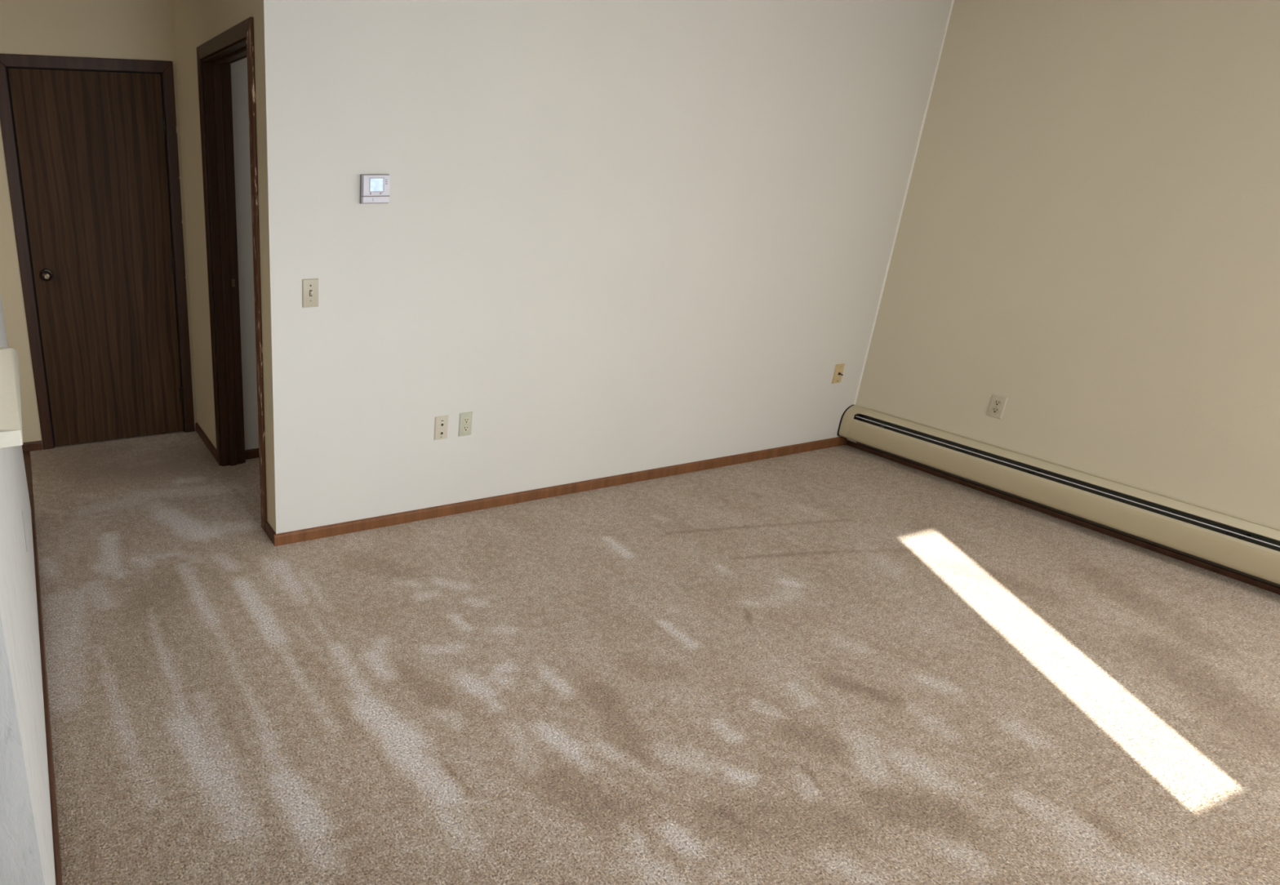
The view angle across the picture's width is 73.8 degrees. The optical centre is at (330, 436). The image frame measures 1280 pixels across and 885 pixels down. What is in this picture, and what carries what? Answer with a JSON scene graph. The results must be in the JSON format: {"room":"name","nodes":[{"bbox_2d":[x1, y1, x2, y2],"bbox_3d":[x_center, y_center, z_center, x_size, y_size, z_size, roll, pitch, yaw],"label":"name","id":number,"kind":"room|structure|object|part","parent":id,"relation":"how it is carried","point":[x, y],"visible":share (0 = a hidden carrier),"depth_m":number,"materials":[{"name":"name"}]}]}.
{"room":"empty living room","nodes":[
{"label":"empty living room","id":0,"kind":"room"},
{"bbox_2d":[0,293,56,884],"bbox_3d":[-1.022,-0.366,2.187,0.117,2.440,2.423,-7,21,-20],"label":"wall","id":1,"kind":"structure","parent":0,"point":[26,837],"depth_m":1.54,"materials":[{"name":"white paint"}]},
{"bbox_2d":[0,347,22,448],"bbox_3d":[-0.939,-0.121,2.065,0.209,0.038,0.860,-7,21,-20],"label":"ledge","id":2,"kind":"object","parent":1,"relation":"attached to","point":[11,420],"visible":1,"depth_m":1.93,"materials":[{"name":"white paint"}]},
{"bbox_2d":[31,508,62,884],"bbox_3d":[-0.967,0.748,2.615,0.012,0.054,2.423,-7,21,-20],"label":"baseboard","id":3,"kind":"structure","parent":1,"relation":"attached to","point":[58,870],"depth_m":2.27,"materials":[{"name":"brown wood"}]},
{"bbox_2d":[0,0,197,448],"bbox_3d":[-2.331,-1.013,3.962,3.420,2.440,0.120,-7,21,-20],"label":"wall","id":4,"kind":"structure","parent":0,"point":[127,29],"depth_m":4.04,"materials":[{"name":"paint"}]},
{"bbox_2d":[22,440,42,451],"bbox_3d":[-2.655,0.174,4.183,2.080,0.054,0.012,-7,21,-20],"label":"baseboard","id":5,"kind":"structure","parent":4,"relation":"attached to","point":[37,445],"depth_m":4.52,"materials":[{"name":"brown wood"}]},
{"bbox_2d":[0,53,195,449],"bbox_3d":[-1.271,-0.975,4.371,0.898,2.096,0.200,-7,21,-20],"label":"door","id":6,"kind":"structure","parent":4,"relation":"in","point":[91,144],"depth_m":4.30,"materials":[{"name":"brown wood"}]},
{"bbox_3d":[-1.652,-0.915,4.203,0.058,2.095,0.014,-7,21,-20],"label":"casing","id":7,"kind":"part","parent":6,"relation":"part of","materials":[{"name":"brown wood"}]},
{"bbox_3d":[-1.541,-0.876,4.216,0.054,0.054,0.059,-7,21,-20],"label":"knob","id":8,"kind":"part","parent":6,"relation":"part of","materials":[{"name":"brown metal"}]},
{"bbox_3d":[-1.259,-1.925,3.999,0.893,0.057,0.014,-7,21,-20],"label":"casing","id":9,"kind":"part","parent":6,"relation":"part of","materials":[{"name":"brown wood"}]},
{"bbox_3d":[-0.872,-1.017,4.491,0.058,2.095,0.014,-7,21,-20],"label":"casing","id":10,"kind":"part","parent":6,"relation":"part of","materials":[{"name":"brown wood"}]},
{"bbox_2d":[172,0,275,533],"bbox_3d":[-0.475,-0.935,3.762,0.120,2.440,1.630,-7,21,-20],"label":"wall","id":11,"kind":"structure","parent":0,"point":[196,22],"depth_m":3.85,"materials":[{"name":"paint"}]},
{"bbox_2d":[195,422,217,461],"bbox_3d":[-0.734,0.025,4.612,0.012,0.054,0.565,-7,21,-20],"label":"baseboard","id":12,"kind":"structure","parent":11,"relation":"attached to","point":[202,435],"depth_m":4.59,"materials":[{"name":"brown wood"}]},
{"bbox_2d":[196,17,266,531],"bbox_3d":[-0.396,-0.707,3.629,0.147,2.102,0.926,-7,21,-20],"label":"door frame","id":13,"kind":"structure","parent":11,"relation":"in","point":[215,57],"depth_m":3.81,"materials":[{"name":"brown wood"}]},
{"bbox_3d":[-0.616,-0.836,3.985,0.013,2.101,0.060,-7,21,-20],"label":"casing","id":14,"kind":"part","parent":13,"relation":"part of","materials":[{"name":"brown wood"}]},
{"bbox_3d":[-0.456,-1.659,3.257,0.013,0.059,0.923,-7,21,-20],"label":"casing","id":15,"kind":"part","parent":13,"relation":"part of","materials":[{"name":"brown wood"}]},
{"bbox_3d":[-0.499,-0.794,4.003,0.018,0.040,0.001,-7,21,-20],"label":"strike plate","id":16,"kind":"part","parent":13,"relation":"part of","materials":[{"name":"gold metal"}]},
{"bbox_3d":[-0.490,-0.846,4.029,0.013,2.090,0.060,-7,21,-20],"label":"casing","id":17,"kind":"part","parent":13,"relation":"part of","materials":[{"name":"brown wood"}]},
{"bbox_3d":[-0.322,-1.656,3.287,0.013,0.060,0.846,-7,21,-20],"label":"casing","id":18,"kind":"part","parent":13,"relation":"part of","materials":[{"name":"brown wood"}]},
{"bbox_3d":[-0.301,-0.561,3.227,0.013,2.101,0.060,-7,21,-20],"label":"casing","id":19,"kind":"part","parent":13,"relation":"part of","materials":[{"name":"brown wood"}]},
{"bbox_2d":[265,521,275,545],"bbox_3d":[-0.268,0.432,3.491,0.012,0.054,0.134,-7,21,-20],"label":"baseboard","id":20,"kind":"structure","parent":11,"relation":"attached to","point":[269,531],"depth_m":3.48,"materials":[{"name":"brown wood"}]},
{"bbox_2d":[231,57,258,449],"bbox_3d":[0.852,-1.048,4.083,2.600,2.440,1.056,-7,21,-20],"label":"wall","id":21,"kind":"structure","parent":0,"point":[239,82],"depth_m":4.03,"materials":[{"name":"grey paint"}]},
{"bbox_2d":[244,448,259,459],"bbox_3d":[0.653,-0.048,4.822,2.466,0.054,0.012,-7,21,-20],"label":"baseboard","id":22,"kind":"structure","parent":21,"relation":"attached to","point":[251,453],"depth_m":4.41,"materials":[{"name":"brown wood"}]},
{"bbox_2d":[265,0,951,533],"bbox_3d":[1.416,-0.906,3.697,3.588,2.440,0.120,-7,21,-20],"label":"wall","id":23,"kind":"structure","parent":0,"point":[617,237],"depth_m":3.51,"materials":[{"name":"beige paint"}]},
{"bbox_2d":[263,0,277,533],"bbox_3d":[-0.232,-0.694,3.020,0.007,2.385,0.004,-7,21,-20],"label":"bead","id":24,"kind":"object","parent":23,"relation":"attached to","point":[264,6],"visible":1,"depth_m":3.01,"materials":[{"name":"beige paint"}]},
{"bbox_2d":[302,278,318,307],"bbox_3d":[-0.077,-0.577,3.116,0.069,0.114,0.017,-7,21,-20],"label":"light switch","id":25,"kind":"object","parent":23,"relation":"attached to","point":[309,286],"visible":1,"depth_m":3.12,"materials":[{"name":"beige plastic"}]},
{"bbox_2d":[360,173,390,204],"bbox_3d":[0.180,-0.981,3.070,0.122,0.110,0.028,-7,21,-20],"label":"thermostat","id":26,"kind":"object","parent":23,"relation":"attached to","point":[374,188],"visible":1,"depth_m":3.06,"materials":[{"name":"white plastic"}]},
{"bbox_3d":[0.181,-0.942,3.080,0.117,0.026,0.018,-7,21,-20],"label":"flip door","id":27,"kind":"part","parent":26,"relation":"part of","materials":[{"name":"white plastic"}]},
{"bbox_2d":[433,415,448,439],"bbox_3d":[0.512,-0.042,3.561,0.069,0.114,0.008,-7,21,-20],"label":"cable plate","id":28,"kind":"object","parent":23,"relation":"attached to","point":[441,424],"visible":1,"depth_m":3.56,"materials":[{"name":"beige plastic"}]},
{"bbox_2d":[457,411,472,436],"bbox_3d":[0.631,-0.059,3.604,0.069,0.114,0.008,-7,21,-20],"label":"duplex outlet","id":29,"kind":"object","parent":23,"relation":"attached to","point":[465,418],"visible":1,"depth_m":3.60,"materials":[{"name":"beige plastic"}]},
{"bbox_2d":[462,425,469,431],"bbox_3d":[0.632,-0.040,3.609,0.034,0.028,0.002,-7,21,-20],"label":"receptacle","id":30,"kind":"object","parent":29,"relation":"attached to","point":[465,428],"depth_m":3.61,"materials":[{"name":"beige plastic"}]},
{"bbox_2d":[462,417,469,423],"bbox_3d":[0.632,-0.076,3.596,0.034,0.028,0.002,-7,21,-20],"label":"receptacle","id":31,"kind":"object","parent":29,"relation":"attached to","point":[465,420],"depth_m":3.59,"materials":[{"name":"beige plastic"}]},
{"bbox_2d":[273,436,847,546],"bbox_3d":[1.425,0.238,4.041,3.589,0.054,0.012,-7,21,-20],"label":"baseboard","id":32,"kind":"structure","parent":23,"relation":"attached to","point":[313,533],"depth_m":3.90,"materials":[{"name":"brown wood"}]},
{"bbox_2d":[831,363,844,383],"bbox_3d":[2.918,-0.359,4.438,0.069,0.114,0.024,-7,21,-20],"label":"plate","id":33,"kind":"object","parent":23,"relation":"attached to","point":[838,371],"visible":1,"depth_m":4.44,"materials":[{"name":"plastic"}]},
{"bbox_2d":[853,0,954,404],"bbox_3d":[3.104,-1.219,4.214,0.013,2.190,0.005,-7,21,-20],"label":"bead","id":34,"kind":"object","parent":23,"relation":"attached to","point":[953,1],"visible":1,"depth_m":4.19,"materials":[{"name":"paint"}]},
{"bbox_2d":[30,431,1279,884],"bbox_3d":[1.318,0.595,3.208,4.713,0.050,6.420,-7,21,-20],"label":"floor","id":35,"kind":"structure","parent":0,"point":[844,664],"depth_m":2.54,"materials":[{"name":"beige carpet"}]},
{"bbox_2d":[845,0,1279,528],"bbox_3d":[3.854,-0.511,2.627,0.120,2.440,4.020,-7,21,-20],"label":"wall","id":36,"kind":"structure","parent":0,"point":[1087,239],"depth_m":3.44,"materials":[{"name":"beige paint"}]},
{"bbox_2d":[986,393,1008,418],"bbox_3d":[3.359,-0.153,3.907,0.008,0.114,0.069,-7,21,-20],"label":"duplex outlet","id":37,"kind":"object","parent":36,"relation":"attached to","point":[997,403],"visible":1,"depth_m":3.90,"materials":[{"name":"white plastic"}]},
{"bbox_2d":[991,407,999,413],"bbox_3d":[3.357,-0.135,3.913,0.002,0.028,0.034,-7,21,-20],"label":"receptacle","id":38,"kind":"object","parent":37,"relation":"attached to","point":[993,410],"depth_m":3.91,"materials":[{"name":"beige plastic"}]},
{"bbox_2d":[993,400,1001,405],"bbox_3d":[3.357,-0.171,3.900,0.002,0.028,0.034,-7,21,-20],"label":"receptacle","id":39,"kind":"object","parent":37,"relation":"attached to","point":[996,402],"depth_m":3.90,"materials":[{"name":"beige plastic"}]},
{"bbox_2d":[836,404,1279,586],"bbox_3d":[3.745,0.513,2.971,0.094,0.224,3.750,-7,21,-20],"label":"baseboard heater","id":40,"kind":"object","parent":36,"relation":"attached to","point":[1241,545],"visible":1,"depth_m":3.58,"materials":[{"name":"beige metal"}]},
{"bbox_3d":[3.736,0.464,2.912,0.004,0.003,3.684,-7,21,-20],"label":"damper blade","id":41,"kind":"part","parent":40,"relation":"part of","materials":[{"name":"grey metal"}]},
{"bbox_2d":[845,440,1279,594],"bbox_3d":[3.811,0.650,2.962,0.012,0.027,3.878,-7,21,-20],"label":"baseboard","id":42,"kind":"structure","parent":36,"relation":"attached to","point":[1262,584],"depth_m":3.63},
{"bbox_3d":[-1.947,1.022,2.004,2.296,0.049,6.420,-7,21,-20],"label":"floor","id":43,"kind":"structure","parent":0,"visible":0},
{"bbox_2d":[22,450,35,516],"bbox_3d":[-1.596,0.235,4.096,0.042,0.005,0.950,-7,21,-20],"label":"baseboard","id":44,"kind":"structure","parent":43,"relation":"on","point":[26,455],"depth_m":4.18,"materials":[{"name":"brown wood"}]}
]}

